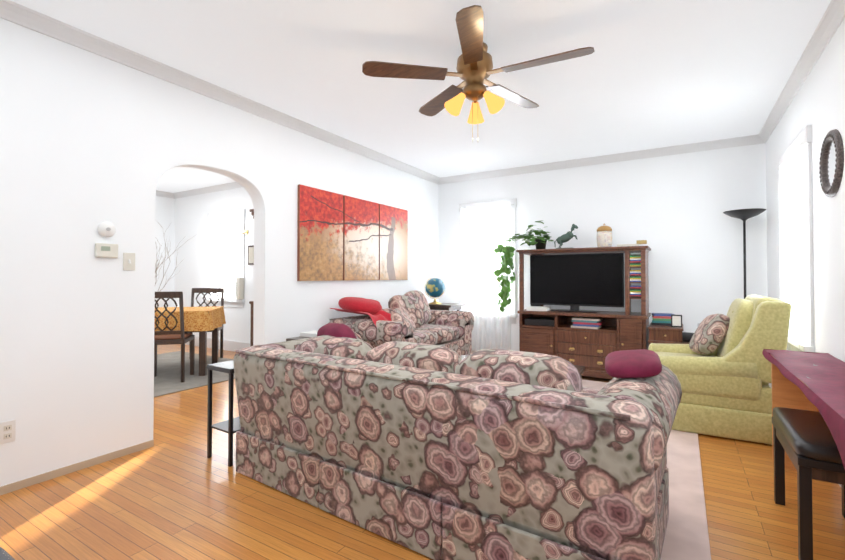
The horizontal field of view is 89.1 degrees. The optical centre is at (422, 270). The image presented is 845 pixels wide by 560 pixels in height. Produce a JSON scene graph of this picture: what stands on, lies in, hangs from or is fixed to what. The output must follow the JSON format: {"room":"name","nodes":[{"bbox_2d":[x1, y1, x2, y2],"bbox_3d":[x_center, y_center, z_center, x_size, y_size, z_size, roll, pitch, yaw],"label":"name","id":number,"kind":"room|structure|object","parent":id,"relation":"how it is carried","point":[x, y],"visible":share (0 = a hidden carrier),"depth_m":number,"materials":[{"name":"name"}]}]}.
{"room":"living room","nodes":[
{"label":"living room","id":0,"kind":"room"},
{"bbox_2d":[155,196,174,306],"bbox_3d":[-5.480,-0.065,6.036,0.150,2.650,4.150,-1,-1,31],"label":"wall","id":1,"kind":"structure","parent":0,"point":[165,214],"depth_m":7.51,"materials":[{"name":"paint"}]},
{"bbox_2d":[156,190,172,197],"bbox_3d":[-5.406,-1.348,5.970,0.066,0.085,3.780,-1,-1,31],"label":"crown molding","id":2,"kind":"structure","parent":1,"relation":"attached to","point":[158,193],"depth_m":7.47,"materials":[{"name":"white paint"}]},
{"bbox_2d":[174,187,253,342],"bbox_3d":[-2.478,-0.057,6.562,4.450,2.650,0.150,-1,-1,31],"label":"wall","id":3,"kind":"structure","parent":0,"point":[191,269],"depth_m":7.20,"materials":[{"name":"paint"}]},
{"bbox_2d":[173,182,241,198],"bbox_3d":[-2.534,-1.340,6.489,4.450,0.085,0.066,-1,-1,31],"label":"crown molding","id":4,"kind":"structure","parent":3,"relation":"attached to","point":[215,188],"depth_m":7.10,"materials":[{"name":"white paint"}]},
{"bbox_2d":[185,336,249,351],"bbox_3d":[-2.521,1.187,6.471,4.450,0.160,0.018,-1,-1,31],"label":"baseboard","id":5,"kind":"structure","parent":3,"relation":"attached to","point":[228,345],"depth_m":6.79,"materials":[{"name":"white"}]},
{"bbox_2d":[205,209,244,307],"bbox_3d":[-3.123,-0.181,6.917,0.960,1.530,0.210,-1,-1,31],"label":"window","id":6,"kind":"structure","parent":3,"relation":"in","point":[216,223],"depth_m":6.93,"materials":[{"name":"white"}]},
{"bbox_2d":[220,277,244,299],"bbox_3d":[-2.973,0.279,6.753,0.500,0.340,0.164,-1,-1,31],"label":"air conditioner unit","id":7,"kind":"object","parent":6,"relation":"in","point":[233,287],"visible":0.77,"depth_m":6.64,"materials":[{"name":"beige plastic"}]},
{"bbox_2d":[235,223,247,234],"bbox_3d":[-2.760,-0.632,6.539,0.110,0.160,0.194,-1,-1,31],"label":"sconce","id":8,"kind":"object","parent":3,"relation":"attached to","point":[238,225],"visible":1,"depth_m":6.48,"materials":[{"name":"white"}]},
{"bbox_2d":[248,245,253,264],"bbox_3d":[-2.579,-0.232,6.523,0.220,0.300,0.023,-1,-1,31],"label":"frame","id":9,"kind":"object","parent":3,"relation":"attached to","point":[250,254],"visible":0.6,"depth_m":6.53,"materials":[{"name":"brown wood"}]},
{"bbox_2d":[249,209,253,345],"bbox_3d":[-2.299,0.191,6.205,0.310,2.145,0.260,-1,-1,31],"label":"door frame","id":10,"kind":"structure","parent":3,"relation":"attached to","point":[251,303],"depth_m":6.15,"materials":[{"name":"brown wood"}]},
{"bbox_2d":[0,18,437,486],"bbox_3d":[-1.488,-0.099,3.748,0.150,2.650,6.450,-1,-1,31],"label":"wall","id":11,"kind":"structure","parent":0,"point":[90,142],"depth_m":2.74,"materials":[{"name":"paint"}]},
{"bbox_2d":[0,420,15,443],"bbox_3d":[-2.258,0.874,2.299,0.010,0.116,0.118,-1,-1,31],"label":"electrical outlet plate","id":12,"kind":"object","parent":11,"relation":"attached to","point":[7,431],"visible":1,"depth_m":2.32,"materials":[{"name":"white plastic"}]},
{"bbox_2d":[0,440,153,494],"bbox_3d":[-2.433,1.177,2.009,0.006,0.045,2.230,-1,-1,31],"label":"baseboard","id":13,"kind":"structure","parent":11,"relation":"attached to","point":[24,483],"depth_m":2.57,"materials":[{"name":"beige paint"}]},
{"bbox_2d":[97,222,115,236],"bbox_3d":[-1.999,-0.260,2.721,0.036,0.100,0.100,-1,-1,31],"label":"smoke detector","id":14,"kind":"object","parent":11,"relation":"attached to","point":[106,229],"visible":1,"depth_m":2.71,"materials":[{"name":"white plastic"}]},
{"bbox_2d":[95,243,117,257],"bbox_3d":[-2.002,-0.125,2.720,0.030,0.090,0.125,-1,-1,31],"label":"thermostat","id":15,"kind":"object","parent":11,"relation":"attached to","point":[103,250],"visible":0.96,"depth_m":2.71,"materials":[{"name":"beige plastic"}]},
{"bbox_2d":[123,253,134,269],"bbox_3d":[-1.938,-0.058,2.838,0.016,0.116,0.072,-1,-1,31],"label":"switch plate","id":16,"kind":"object","parent":11,"relation":"attached to","point":[128,261],"visible":1,"depth_m":2.83,"materials":[{"name":"beige plastic"}]},
{"bbox_2d":[0,0,439,184],"bbox_3d":[-1.357,-1.382,3.776,0.066,0.085,6.300,-1,-1,31],"label":"crown molding","id":17,"kind":"structure","parent":11,"relation":"attached to","point":[11,11],"depth_m":3.05,"materials":[{"name":"white paint"}]},
{"bbox_2d":[297,184,344,280],"bbox_3d":[-1.022,-0.355,4.347,0.030,0.920,0.612,-1,-1,31],"label":"picture","id":18,"kind":"object","parent":11,"relation":"attached to","point":[340,237],"depth_m":4.31,"materials":[{"name":"brown fabric"}]},
{"bbox_2d":[345,195,380,280],"bbox_3d":[-0.695,-0.347,4.890,0.030,0.920,0.612,-1,-1,31],"label":"picture","id":19,"kind":"object","parent":11,"relation":"attached to","point":[362,217],"depth_m":4.88,"materials":[{"name":"brown fabric"}]},
{"bbox_2d":[381,204,407,279],"bbox_3d":[-0.368,-0.339,5.433,0.030,0.920,0.612,-1,-1,31],"label":"picture","id":20,"kind":"object","parent":11,"relation":"attached to","point":[394,221],"depth_m":5.42,"materials":[{"name":"brown fabric"}]},
{"bbox_2d":[10,0,830,192],"bbox_3d":[-1.685,-1.471,3.975,8.800,0.100,6.600,-1,-1,31],"label":"ceiling","id":21,"kind":"structure","parent":0,"point":[649,74],"depth_m":2.96,"materials":[{"name":"paint"}]},
{"bbox_2d":[362,5,594,142],"bbox_3d":[0.385,-1.128,2.760,1.346,0.623,1.385,-1,-1,31],"label":"ceiling fan light","id":22,"kind":"object","parent":21,"relation":"hanging from","point":[475,71],"visible":1,"depth_m":2.70,"materials":[{"name":"brown wood"}]},
{"bbox_2d":[0,344,844,559],"bbox_3d":[-1.685,1.279,3.933,8.800,0.100,6.600,-1,-1,31],"label":"floor","id":23,"kind":"structure","parent":0,"point":[174,492],"depth_m":2.14,"materials":[{"name":"brown wood"}]},
{"bbox_2d":[0,547,14,559],"bbox_3d":[-0.852,0.693,0.469,1.919,0.965,0.938,-1,-1,31],"label":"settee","id":24,"kind":"object","parent":23,"relation":"on","point":[4,555],"visible":1,"depth_m":1.09,"materials":[{"name":"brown fabric"}]},
{"bbox_2d":[155,225,196,291],"bbox_3d":[-4.147,0.190,6.524,0.960,2.157,1.017,-1,-1,31],"label":"branches","id":25,"kind":"object","parent":23,"relation":"on","point":[156,268],"visible":0.25,"depth_m":6.59,"materials":[{"name":"beige"}]},
{"bbox_2d":[154,351,234,396],"bbox_3d":[-3.230,1.246,5.390,2.350,0.010,1.700,-1,-1,31],"label":"area rug","id":26,"kind":"object","parent":23,"relation":"on","point":[167,379],"visible":0.25,"depth_m":5.05,"materials":[{"name":"beige carpet"}]},
{"bbox_2d":[154,291,194,381],"bbox_3d":[-2.877,0.737,4.841,0.440,1.010,0.490,0,-1,-14],"label":"dining chair","id":27,"kind":"object","parent":26,"relation":"on","point":[171,336],"visible":0.67,"depth_m":4.70,"materials":[{"name":"brown wood"}]},
{"bbox_2d":[154,306,225,375],"bbox_3d":[-3.321,0.862,5.217,1.620,0.772,0.920,0,-1,-14],"label":"dining table","id":28,"kind":"object","parent":26,"relation":"on","point":[202,320],"visible":0.35,"depth_m":5.03,"materials":[{"name":"brown wood"}]},
{"bbox_2d":[184,288,223,358],"bbox_3d":[-3.040,0.754,5.965,0.440,1.010,0.490,0,-1,-14],"label":"dining chair","id":29,"kind":"object","parent":26,"relation":"on","point":[208,290],"visible":0.27,"depth_m":6.15,"materials":[{"name":"brown wood"}]},
{"bbox_2d":[207,360,240,466],"bbox_3d":[-1.156,0.913,2.919,0.260,0.600,0.500,-1,-1,33],"label":"metal side table","id":30,"kind":"object","parent":23,"relation":"on","point":[230,426],"visible":0.35,"depth_m":2.75,"materials":[{"name":"black metal"}]},
{"bbox_2d":[286,330,362,340],"bbox_3d":[-0.888,0.878,3.926,0.460,0.721,0.520,-1,-1,31],"label":"side table","id":31,"kind":"object","parent":23,"relation":"on","point":[308,334],"visible":0.06,"depth_m":3.89,"materials":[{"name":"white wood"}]},
{"bbox_2d":[329,290,473,355],"bbox_3d":[-0.177,0.737,4.831,0.923,0.999,1.686,-1,-1,31],"label":"loveseat","id":32,"kind":"object","parent":23,"relation":"on","point":[410,316],"visible":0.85,"depth_m":4.55,"materials":[{"name":"fabric"}]},
{"bbox_2d":[429,303,465,310],"bbox_3d":[0.287,0.859,5.857,0.620,0.803,0.522,-1,-1,31],"label":"table","id":33,"kind":"object","parent":23,"relation":"on","point":[450,306],"visible":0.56,"depth_m":5.72,"materials":[{"name":"brown wood"}]},
{"bbox_2d":[424,278,444,303],"bbox_3d":[0.164,0.277,5.831,0.286,0.359,0.270,0,-1,11],"label":"desk globe","id":34,"kind":"object","parent":33,"relation":"on","point":[434,288],"visible":1,"depth_m":5.74,"materials":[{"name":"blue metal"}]},
{"bbox_2d":[517,250,555,355],"bbox_3d":[1.499,0.524,5.354,0.440,1.452,0.530,-1,-1,31],"label":"base cabinet","id":35,"kind":"object","parent":23,"relation":"on","point":[537,323],"depth_m":5.18,"materials":[{"name":"brown wood"}]},
{"bbox_2d":[494,220,553,318],"bbox_3d":[1.274,-0.003,5.417,0.701,1.255,0.499,-1,-1,31],"label":"potted plant","id":36,"kind":"object","parent":35,"relation":"on","point":[538,242],"visible":1,"depth_m":5.46,"materials":[{"name":"green plant"}]},
{"bbox_2d":[556,250,619,378],"bbox_3d":[1.974,0.520,5.067,0.670,1.452,0.530,-1,-1,31],"label":"base cabinet","id":37,"kind":"object","parent":23,"relation":"on","point":[590,342],"depth_m":4.87,"materials":[{"name":"brown wood"}]},
{"bbox_2d":[554,224,577,248],"bbox_3d":[1.744,-0.408,5.214,0.283,0.311,0.090,-1,-1,31],"label":"statue","id":38,"kind":"object","parent":37,"relation":"on","point":[566,237],"visible":1,"depth_m":5.18,"materials":[{"name":"grey"}]},
{"bbox_2d":[530,253,623,312],"bbox_3d":[1.814,0.148,5.117,1.070,0.684,0.200,-1,-1,31],"label":"flat-screen tv","id":39,"kind":"object","parent":37,"relation":"in","point":[574,282],"visible":1,"depth_m":5.08,"materials":[{"name":"black plastic"}]},
{"bbox_2d":[596,223,611,246],"bbox_3d":[2.123,-0.403,5.009,0.172,0.294,0.172,-1,-1,31],"label":"ceramic jar","id":40,"kind":"object","parent":37,"relation":"on","point":[604,235],"visible":0.94,"depth_m":4.94,"materials":[{"name":"white ceramic"}]},
{"bbox_2d":[617,240,646,246],"bbox_3d":[2.361,-0.296,4.840,0.300,0.075,0.100,-1,-1,31],"label":"box","id":41,"kind":"object","parent":37,"relation":"on","point":[638,242],"visible":0.75,"depth_m":4.78,"materials":[{"name":"beige plastic"}]},
{"bbox_2d":[620,250,650,350],"bbox_3d":[2.376,0.516,4.825,0.270,1.452,0.530,-1,-1,31],"label":"base cabinet","id":42,"kind":"object","parent":23,"relation":"on","point":[634,331],"depth_m":4.64,"materials":[{"name":"brown wood"}]},
{"bbox_2d":[582,380,710,559],"bbox_3d":[0.877,1.215,3.458,2.280,0.012,3.330,-1,-1,31],"label":"area rug","id":43,"kind":"object","parent":23,"relation":"on","point":[686,536],"visible":0.06,"depth_m":2.21,"materials":[{"name":"pink carpet"}]},
{"bbox_2d":[233,323,681,559],"bbox_3d":[0.032,0.759,2.325,2.306,0.878,0.953,-1,-1,35],"label":"floral sofa","id":44,"kind":"object","parent":43,"relation":"on","point":[435,452],"visible":1,"depth_m":1.75,"materials":[{"name":"fabric"}]},
{"bbox_2d":[460,355,584,379],"bbox_3d":[0.734,0.989,3.554,1.100,0.443,0.550,0,-1,27],"label":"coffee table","id":45,"kind":"object","parent":43,"relation":"on","point":[580,369],"visible":0.12,"depth_m":3.49,"materials":[{"name":"white"}]},
{"bbox_2d":[648,295,791,444],"bbox_3d":[2.303,0.705,3.478,0.951,1.013,0.852,0,-1,29],"label":"velvet armchair","id":46,"kind":"object","parent":43,"relation":"on","point":[719,366],"visible":0.73,"depth_m":3.10,"materials":[{"name":"green"}]},
{"bbox_2d":[648,313,699,344],"bbox_3d":[2.751,0.850,4.559,0.600,0.776,0.560,-1,-1,31],"label":"end table","id":47,"kind":"object","parent":23,"relation":"on","point":[665,328],"visible":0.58,"depth_m":4.44,"materials":[{"name":"brown wood"}]},
{"bbox_2d":[723,208,766,298],"bbox_3d":[3.282,0.315,4.364,0.360,1.840,0.360,-1,-1,31],"label":"torchiere floor lamp","id":48,"kind":"object","parent":23,"relation":"on","point":[743,215],"visible":0.62,"depth_m":4.36,"materials":[{"name":"black metal"}]},
{"bbox_2d":[762,349,844,470],"bbox_3d":[1.812,0.838,1.850,0.323,0.718,1.890,-1,-1,31],"label":"desk","id":49,"kind":"object","parent":23,"relation":"on","point":[811,381],"visible":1,"depth_m":2.12,"materials":[{"name":"laminate"}]},
{"bbox_2d":[772,407,844,559],"bbox_3d":[1.816,0.948,1.921,0.320,0.500,0.610,-1,-1,31],"label":"piano bench","id":50,"kind":"object","parent":23,"relation":"on","point":[804,440],"visible":0.9,"depth_m":1.76,"materials":[{"name":"black"}]},
{"bbox_2d":[438,143,767,350],"bbox_3d":[2.013,-0.073,5.490,4.050,2.650,0.150,-1,-1,31],"label":"wall","id":51,"kind":"structure","parent":0,"point":[670,209],"depth_m":4.96,"materials":[{"name":"paint"}]},
{"bbox_2d":[459,198,517,323],"bbox_3d":[0.940,-0.123,6.103,0.880,1.710,0.210,-1,-1,31],"label":"window","id":52,"kind":"structure","parent":51,"relation":"in","point":[513,315],"depth_m":5.85,"materials":[{"name":"white"}]},
{"bbox_2d":[460,203,509,256],"bbox_3d":[0.857,-0.550,5.972,0.740,0.720,0.036,-1,-1,31],"label":"roller shade","id":53,"kind":"object","parent":52,"relation":"hanging from","point":[484,229],"visible":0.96,"depth_m":5.98,"materials":[{"name":"white fabric"}]},
{"bbox_2d":[459,204,513,350],"bbox_3d":[0.880,0.115,6.001,0.820,2.030,0.056,-1,-1,31],"label":"sheer curtain","id":54,"kind":"object","parent":52,"relation":"hanging from","point":[480,290],"visible":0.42,"depth_m":5.99,"materials":[{"name":"white fabric"}]},
{"bbox_2d":[440,135,755,183],"bbox_3d":[1.893,-1.356,5.456,3.720,0.085,0.066,-1,-1,31],"label":"crown molding","id":55,"kind":"structure","parent":51,"relation":"attached to","point":[744,140],"depth_m":5.21,"materials":[{"name":"white paint"}]},
{"bbox_2d":[766,18,844,361],"bbox_3d":[1.980,-0.131,1.658,0.150,2.650,6.450,-1,-1,31],"label":"wall","id":56,"kind":"structure","parent":0,"point":[818,103],"depth_m":2.72,"materials":[{"name":"paint"}]},
{"bbox_2d":[780,125,814,351],"bbox_3d":[2.907,-0.167,3.254,0.210,1.630,0.920,-1,-1,31],"label":"window","id":57,"kind":"structure","parent":56,"relation":"in","point":[804,137],"depth_m":2.96,"materials":[{"name":"white"}]},
{"bbox_2d":[778,143,803,351],"bbox_3d":[2.830,-0.131,3.300,0.036,1.500,0.800,-1,-1,31],"label":"sheer curtain","id":58,"kind":"object","parent":57,"relation":"hanging from","point":[791,266],"visible":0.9,"depth_m":3.21,"materials":[{"name":"white fabric"}]},
{"bbox_2d":[756,0,844,143],"bbox_3d":[1.927,-1.412,1.797,0.066,0.085,6.300,-1,-1,31],"label":"crown molding","id":59,"kind":"structure","parent":56,"relation":"attached to","point":[831,20],"depth_m":2.87,"materials":[{"name":"white paint"}]},
{"bbox_2d":[819,129,843,196],"bbox_3d":[2.386,-0.623,2.513,0.029,0.390,0.390,-1,-1,31],"label":"round mirror","id":60,"kind":"object","parent":56,"relation":"attached to","point":[831,164],"visible":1,"depth_m":2.50,"materials":[{"name":"silver glass"}]},
{"label":"outside","id":61,"kind":"structure","parent":0,"visible":0},
{"bbox_2d":[222,224,239,276],"bbox_3d":[-0.177,-0.096,5.585,9.000,3.700,3.350,-1,-1,31],"label":"sky","id":62,"kind":"structure","parent":61,"point":[230,230],"depth_m":7.78,"materials":[{"name":"white"}]}
]}

